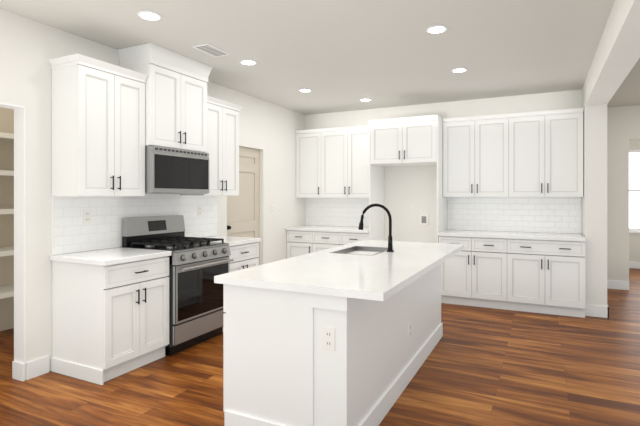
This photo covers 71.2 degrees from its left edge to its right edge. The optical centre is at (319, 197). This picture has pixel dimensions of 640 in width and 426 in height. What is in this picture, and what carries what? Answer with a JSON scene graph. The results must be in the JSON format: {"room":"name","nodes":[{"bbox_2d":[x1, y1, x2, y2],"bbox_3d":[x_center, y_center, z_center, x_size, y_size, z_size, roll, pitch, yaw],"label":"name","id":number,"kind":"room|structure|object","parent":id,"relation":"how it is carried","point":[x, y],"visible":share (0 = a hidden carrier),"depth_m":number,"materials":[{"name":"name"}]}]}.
{"room":"kitchen","nodes":[
{"label":"kitchen","id":0,"kind":"room"},
{"bbox_2d":[0,107,13,330],"bbox_3d":[-3.504,0.013,4.322,0.120,2.740,2.800,0,0,26],"label":"wall","id":1,"kind":"structure","parent":0,"point":[6,220],"depth_m":4.65,"materials":[{"name":"paint"}]},
{"bbox_2d":[0,132,13,298],"bbox_3d":[-3.245,0.174,4.248,0.408,1.578,2.498,0,0,26],"label":"shelf","id":2,"kind":"object","parent":1,"relation":"attached to","point":[6,291],"depth_m":4.27,"materials":[{"name":"white wood"}]},
{"bbox_2d":[0,9,305,370],"bbox_3d":[-2.402,0.013,3.171,0.120,2.740,9.720,0,0,26],"label":"wall","id":3,"kind":"structure","parent":0,"point":[29,48],"depth_m":3.54,"materials":[{"name":"paint"}]},
{"bbox_2d":[48,54,147,195],"bbox_3d":[-1.838,-0.544,3.751,0.366,1.075,0.675,0,0,26],"label":"upper cabinet","id":4,"kind":"object","parent":3,"relation":"attached to","point":[98,127],"visible":1,"depth_m":3.57,"materials":[{"name":"white wood"}]},
{"bbox_2d":[52,194,216,254],"bbox_3d":[-1.686,0.212,4.465,0.008,0.498,2.020,0,0,26],"label":"backsplash","id":5,"kind":"structure","parent":3,"relation":"attached to","point":[72,232],"depth_m":4.05,"materials":[{"name":"tile"}]},
{"bbox_2d":[83,210,90,223],"bbox_3d":[-1.993,0.168,3.828,0.007,0.115,0.070,0,0,26],"label":"electrical outlet plate","id":6,"kind":"object","parent":5,"relation":"attached to","point":[87,217],"depth_m":3.82,"materials":[{"name":"white plastic"}]},
{"bbox_2d":[198,206,201,215],"bbox_3d":[-1.366,0.158,5.090,0.007,0.115,0.070,0,0,26],"label":"electrical outlet plate","id":7,"kind":"object","parent":5,"relation":"attached to","point":[199,207],"depth_m":5.09,"materials":[{"name":"white plastic"}]},
{"bbox_2d":[117,43,211,152],"bbox_3d":[-1.493,-0.908,4.388,0.418,0.893,0.828,0,0,26],"label":"upper cabinet","id":8,"kind":"object","parent":3,"relation":"attached to","point":[175,100],"visible":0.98,"depth_m":4.21,"materials":[{"name":"white wood"}]},
{"bbox_2d":[145,146,208,193],"bbox_3d":[-1.495,-0.247,4.389,0.412,0.424,0.754,0,0,26],"label":"microwave","id":9,"kind":"object","parent":8,"relation":"attached to","point":[173,171],"visible":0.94,"depth_m":4.21,"materials":[{"name":"silver metal"}]},
{"bbox_2d":[180,96,243,195],"bbox_3d":[-1.201,-0.539,5.033,0.366,1.045,0.641,0,0,26],"label":"upper cabinet","id":10,"kind":"object","parent":3,"relation":"attached to","point":[223,134],"visible":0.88,"depth_m":4.96,"materials":[{"name":"white wood"}]},
{"bbox_2d":[227,147,259,264],"bbox_3d":[-1.017,0.356,5.928,0.095,2.038,0.802,0,0,26],"label":"door","id":11,"kind":"structure","parent":3,"relation":"attached to","point":[243,213],"depth_m":6.04,"materials":[{"name":"beige paint"}]},
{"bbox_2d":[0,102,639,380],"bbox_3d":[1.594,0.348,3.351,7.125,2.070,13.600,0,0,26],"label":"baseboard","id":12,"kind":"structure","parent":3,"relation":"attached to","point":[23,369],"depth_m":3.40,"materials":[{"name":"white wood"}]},
{"bbox_2d":[0,268,639,425],"bbox_3d":[0.530,1.433,3.991,9.600,0.100,13.800,0,0,26],"label":"floor","id":13,"kind":"structure","parent":0,"point":[482,366],"depth_m":3.32,"materials":[{"name":"brown wood"}]},
{"bbox_2d":[50,247,171,384],"bbox_3d":[-1.707,0.923,3.696,0.650,0.920,0.660,0,0,26],"label":"base cabinet","id":14,"kind":"object","parent":13,"relation":"on","point":[110,313],"visible":1,"depth_m":3.48,"materials":[{"name":"white wood"}]},
{"bbox_2d":[122,215,233,355],"bbox_3d":[-1.339,0.788,4.312,0.728,1.190,0.750,0,0,26],"label":"range","id":15,"kind":"object","parent":13,"relation":"on","point":[196,266],"visible":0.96,"depth_m":4.15,"materials":[{"name":"grey metal"}]},
{"bbox_2d":[202,236,260,271],"bbox_3d":[-1.084,0.923,4.949,0.650,0.920,0.598,0,0,26],"label":"base cabinet","id":16,"kind":"object","parent":13,"relation":"on","point":[244,251],"visible":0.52,"depth_m":4.84,"materials":[{"name":"white wood"}]},
{"bbox_2d":[286,225,317,257],"bbox_3d":[-0.149,0.943,6.996,0.502,0.880,0.617,0,0,26],"label":"base cabinet","id":17,"kind":"object","parent":13,"relation":"on","point":[304,239],"depth_m":6.72,"materials":[{"name":"white wood"}]},
{"bbox_2d":[223,264,442,425],"bbox_3d":[0.310,0.943,3.554,0.832,0.880,2.448,0,0,26],"label":"kitchen island","id":18,"kind":"object","parent":13,"relation":"on","point":[350,334],"depth_m":2.52,"materials":[{"name":"white wood"}]},
{"bbox_2d":[214,240,463,303],"bbox_3d":[0.400,0.483,3.509,1.035,0.040,2.500,0,0,26],"label":"island countertop","id":19,"kind":"structure","parent":18,"relation":"on","point":[328,272],"depth_m":2.78,"materials":[{"name":"white stone"}]},
{"bbox_2d":[338,244,385,255],"bbox_3d":[0.379,0.584,3.888,0.384,0.245,0.584,0,0,26],"label":"sink","id":20,"kind":"object","parent":19,"relation":"in","point":[355,249],"depth_m":4.11,"materials":[{"name":"grey metal"}]},
{"bbox_2d":[358,204,393,251],"bbox_3d":[0.479,0.259,3.814,0.282,0.408,0.143,0,0,26],"label":"faucet","id":21,"kind":"object","parent":19,"relation":"on","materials":[{"name":"black metal"}]},
{"bbox_2d":[318,229,368,250],"bbox_3d":[0.395,0.943,6.726,0.944,0.880,0.617,0,0,26],"label":"base cabinet","id":22,"kind":"object","parent":13,"relation":"on","point":[327,238],"depth_m":6.44,"materials":[{"name":"white wood"}]},
{"bbox_2d":[368,115,446,242],"bbox_3d":[1.238,0.158,6.285,0.955,2.450,0.657,0,0,26],"label":"tall cabinet","id":23,"kind":"object","parent":13,"relation":"on","point":[407,141],"visible":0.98,"depth_m":6.07,"materials":[{"name":"white wood"}]},
{"bbox_2d":[438,230,513,309],"bbox_3d":[2.072,0.943,5.892,0.882,0.880,0.617,0,0,26],"label":"base cabinet","id":24,"kind":"object","parent":13,"relation":"on","point":[481,274],"depth_m":5.60,"materials":[{"name":"white wood"}]},
{"bbox_2d":[514,234,585,317],"bbox_3d":[2.758,0.943,5.551,0.882,0.880,0.617,0,0,26],"label":"base cabinet","id":25,"kind":"object","parent":13,"relation":"on","point":[536,272],"depth_m":5.25,"materials":[{"name":"white wood"}]},
{"bbox_2d":[0,0,639,114],"bbox_3d":[0.530,-1.407,3.991,9.600,0.100,13.800,0,0,26],"label":"ceiling","id":26,"kind":"structure","parent":0,"point":[339,55],"depth_m":3.92,"materials":[{"name":"paint"}]},
{"bbox_2d":[137,11,161,20],"bbox_3d":[-1.271,-1.351,3.334,0.170,0.011,0.170,0,0,26],"label":"recessed light","id":27,"kind":"object","parent":26,"relation":"in","point":[150,15],"visible":1,"depth_m":3.32,"materials":[{"name":"white plastic"}]},
{"bbox_2d":[192,43,229,56],"bbox_3d":[-1.000,-1.352,4.126,0.180,0.009,0.320,0,0,26],"label":"ceiling vent","id":28,"kind":"object","parent":26,"relation":"in","point":[211,50],"visible":1,"depth_m":4.11,"materials":[{"name":"white metal"}]},
{"bbox_2d":[240,59,256,64],"bbox_3d":[-0.719,-1.351,4.489,0.170,0.011,0.170,0,0,26],"label":"recessed light","id":29,"kind":"object","parent":26,"relation":"in","point":[248,62],"visible":0.94,"depth_m":4.48,"materials":[{"name":"white plastic"}]},
{"bbox_2d":[298,88,311,91],"bbox_3d":[-0.189,-1.351,5.667,0.170,0.011,0.170,0,0,26],"label":"recessed light","id":30,"kind":"object","parent":26,"relation":"in","point":[305,90],"visible":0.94,"depth_m":5.66,"materials":[{"name":"white"}]},
{"bbox_2d":[359,98,371,101],"bbox_3d":[0.632,-1.351,6.219,0.170,0.011,0.170,0,0,26],"label":"recessed light","id":31,"kind":"object","parent":26,"relation":"in","point":[365,99],"visible":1,"depth_m":6.18,"materials":[{"name":"white plastic"}]},
{"bbox_2d":[426,25,447,33],"bbox_3d":[0.943,-1.351,3.608,0.170,0.011,0.170,0,0,26],"label":"recessed light","id":32,"kind":"object","parent":26,"relation":"in","point":[435,29],"visible":1,"depth_m":3.60,"materials":[{"name":"white"}]},
{"bbox_2d":[451,68,467,72],"bbox_3d":[1.485,-1.351,4.767,0.170,0.011,0.170,0,0,26],"label":"recessed light","id":33,"kind":"object","parent":26,"relation":"in","point":[458,70],"visible":1,"depth_m":4.76,"materials":[{"name":"white plastic"}]},
{"bbox_2d":[306,89,581,242],"bbox_3d":[1.504,0.013,6.590,4.070,2.740,0.120,0,0,26],"label":"wall","id":34,"kind":"structure","parent":0,"point":[406,188],"depth_m":6.55,"materials":[{"name":"paint"}]},
{"bbox_2d":[295,129,322,196],"bbox_3d":[-0.084,-0.520,7.125,0.502,1.063,0.327,0,0,26],"label":"upper cabinet","id":35,"kind":"object","parent":34,"relation":"attached to","point":[309,143],"depth_m":6.99,"materials":[{"name":"white wood"}]},
{"bbox_2d":[323,125,368,196],"bbox_3d":[0.459,-0.520,6.855,0.944,1.063,0.327,0,0,26],"label":"upper cabinet","id":36,"kind":"object","parent":34,"relation":"attached to","point":[332,162],"depth_m":6.70,"materials":[{"name":"white wood"}]},
{"bbox_2d":[413,205,417,212],"bbox_3d":[1.408,0.173,6.566,0.070,0.115,0.007,0,0,26],"label":"electrical outlet plate","id":37,"kind":"object","parent":34,"relation":"attached to","point":[415,207],"depth_m":6.57,"materials":[{"name":"white plastic"}]},
{"bbox_2d":[420,214,427,224],"bbox_3d":[1.514,0.328,6.510,0.120,0.150,0.013,0,0,26],"label":"electrical outlet plate","id":38,"kind":"object","parent":34,"relation":"attached to","point":[423,218],"depth_m":6.51,"materials":[{"name":"white plastic"}]},
{"bbox_2d":[305,197,581,233],"bbox_3d":[1.527,0.230,6.506,3.943,0.463,0.008,0,0,26],"label":"backsplash","id":39,"kind":"structure","parent":34,"relation":"attached to","point":[541,214],"depth_m":6.10,"materials":[{"name":"tile"}]},
{"bbox_2d":[443,113,514,196],"bbox_3d":[2.137,-0.532,6.021,0.882,1.060,0.327,0,0,26],"label":"upper cabinet","id":40,"kind":"object","parent":34,"relation":"attached to","point":[479,151],"depth_m":5.87,"materials":[{"name":"white wood"}]},
{"bbox_2d":[515,108,582,196],"bbox_3d":[2.823,-0.532,5.680,0.882,1.060,0.327,0,0,26],"label":"upper cabinet","id":41,"kind":"object","parent":34,"relation":"attached to","point":[532,154],"depth_m":5.50,"materials":[{"name":"white wood"}]},
{"bbox_2d":[582,83,606,305],"bbox_3d":[3.631,0.013,6.051,0.220,2.740,1.950,0,0,26],"label":"wall","id":42,"kind":"structure","parent":0,"point":[594,215],"depth_m":5.18,"materials":[{"name":"paint"}]},
{"bbox_2d":[585,0,639,105],"bbox_3d":[1.161,-1.212,1.081,0.220,0.290,9.150,0,0,26],"label":"header","id":43,"kind":"object","parent":42,"relation":"attached to","point":[616,57],"visible":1,"depth_m":3.47,"materials":[{"name":"paint"}]},
{"bbox_2d":[607,105,639,280],"bbox_3d":[5.458,0.013,6.299,2.830,2.740,0.120,0,0,26],"label":"wall","id":44,"kind":"structure","parent":0,"point":[623,139],"depth_m":6.68,"materials":[{"name":"paint"}]},
{"bbox_2d":[629,150,639,232],"bbox_3d":[6.345,-0.112,8.611,0.900,1.610,0.190,0,0,26],"label":"room window","id":45,"kind":"structure","parent":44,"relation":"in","point":[634,191],"depth_m":8.77,"materials":[{"name":"white"}]}
]}

